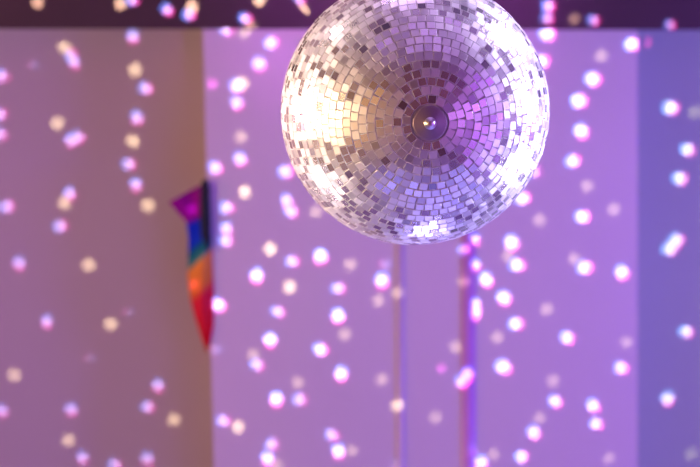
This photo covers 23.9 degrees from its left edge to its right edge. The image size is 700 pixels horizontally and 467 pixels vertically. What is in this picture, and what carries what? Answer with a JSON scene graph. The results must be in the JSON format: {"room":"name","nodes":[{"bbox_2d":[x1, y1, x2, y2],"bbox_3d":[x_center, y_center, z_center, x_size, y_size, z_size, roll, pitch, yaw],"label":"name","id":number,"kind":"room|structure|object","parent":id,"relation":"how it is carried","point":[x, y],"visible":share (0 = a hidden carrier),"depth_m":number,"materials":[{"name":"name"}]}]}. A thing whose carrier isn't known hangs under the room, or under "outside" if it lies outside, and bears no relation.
{"room":"entertainment venue","nodes":[
{"label":"entertainment venue","id":0,"kind":"room"},
{"bbox_2d":[0,29,213,466],"bbox_3d":[-0.273,-0.650,4.140,6.600,0.100,6.600,0,-81,-4],"label":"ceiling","id":1,"kind":"structure","parent":0,"point":[105,361],"depth_m":4.17,"materials":[{"name":"paint"}]},
{"bbox_2d":[203,29,636,466],"bbox_3d":[0.193,-0.633,4.047,1.105,0.150,6.620,-1,-81,-4],"label":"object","id":2,"kind":"structure","parent":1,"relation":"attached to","point":[303,339],"depth_m":4.09,"materials":[{"name":"paint"}]},
{"bbox_2d":[169,180,213,351],"bbox_3d":[-0.388,0.083,4.043,0.109,0.037,0.434,0,-81,-4],"label":"streamer","id":3,"kind":"object","parent":2,"relation":"attached to","point":[194,206],"visible":1,"depth_m":4.04,"materials":[{"name":"fabric"}]},
{"bbox_2d":[396,244,403,466],"bbox_3d":[0.131,1.071,4.231,0.019,0.007,3.173,-1,-81,-4],"label":"cable conduit","id":4,"kind":"object","parent":2,"relation":"attached to","point":[399,247],"visible":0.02,"depth_m":4.11,"materials":[{"name":"white paint"}]},
{"bbox_2d":[461,231,474,466],"bbox_3d":[0.306,1.071,4.241,0.034,0.009,3.173,-1,-81,-4],"label":"cable conduit","id":5,"kind":"object","parent":2,"relation":"attached to","point":[467,241],"visible":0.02,"depth_m":4.11,"materials":[{"name":"purple paint"}]},
{"bbox_2d":[637,30,699,466],"bbox_3d":[1.855,-0.651,4.228,2.341,0.003,6.600,0,-81,-4],"label":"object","id":6,"kind":"structure","parent":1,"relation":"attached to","point":[668,61],"depth_m":4.27,"materials":[{"name":"paint"}]},
{"bbox_2d":[0,0,699,29],"bbox_3d":[-0.252,-0.776,3.808,6.600,0.220,0.615,0,-81,-4],"label":"ceiling","id":7,"kind":"structure","parent":0,"point":[14,14],"depth_m":3.74,"materials":[{"name":"paint"}]},
{"bbox_3d":[-0.005,-0.321,3.023,0.011,1.892,0.011,0,-81,-4],"label":"chain","id":8,"kind":"object","parent":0,"visible":0},
{"bbox_3d":[0.058,-0.172,2.076,0.054,0.068,0.054,0,-81,-4],"label":"motor","id":9,"kind":"object","parent":8,"relation":"hanging from","visible":0},
{"bbox_2d":[281,0,549,244],"bbox_3d":[0.071,-0.140,1.869,0.310,0.352,0.310,0,-81,-4],"label":"ball","id":10,"kind":"object","parent":9,"relation":"hanging from","point":[408,122],"visible":1,"depth_m":1.74,"materials":[{"name":"silver mirror"}]}
]}

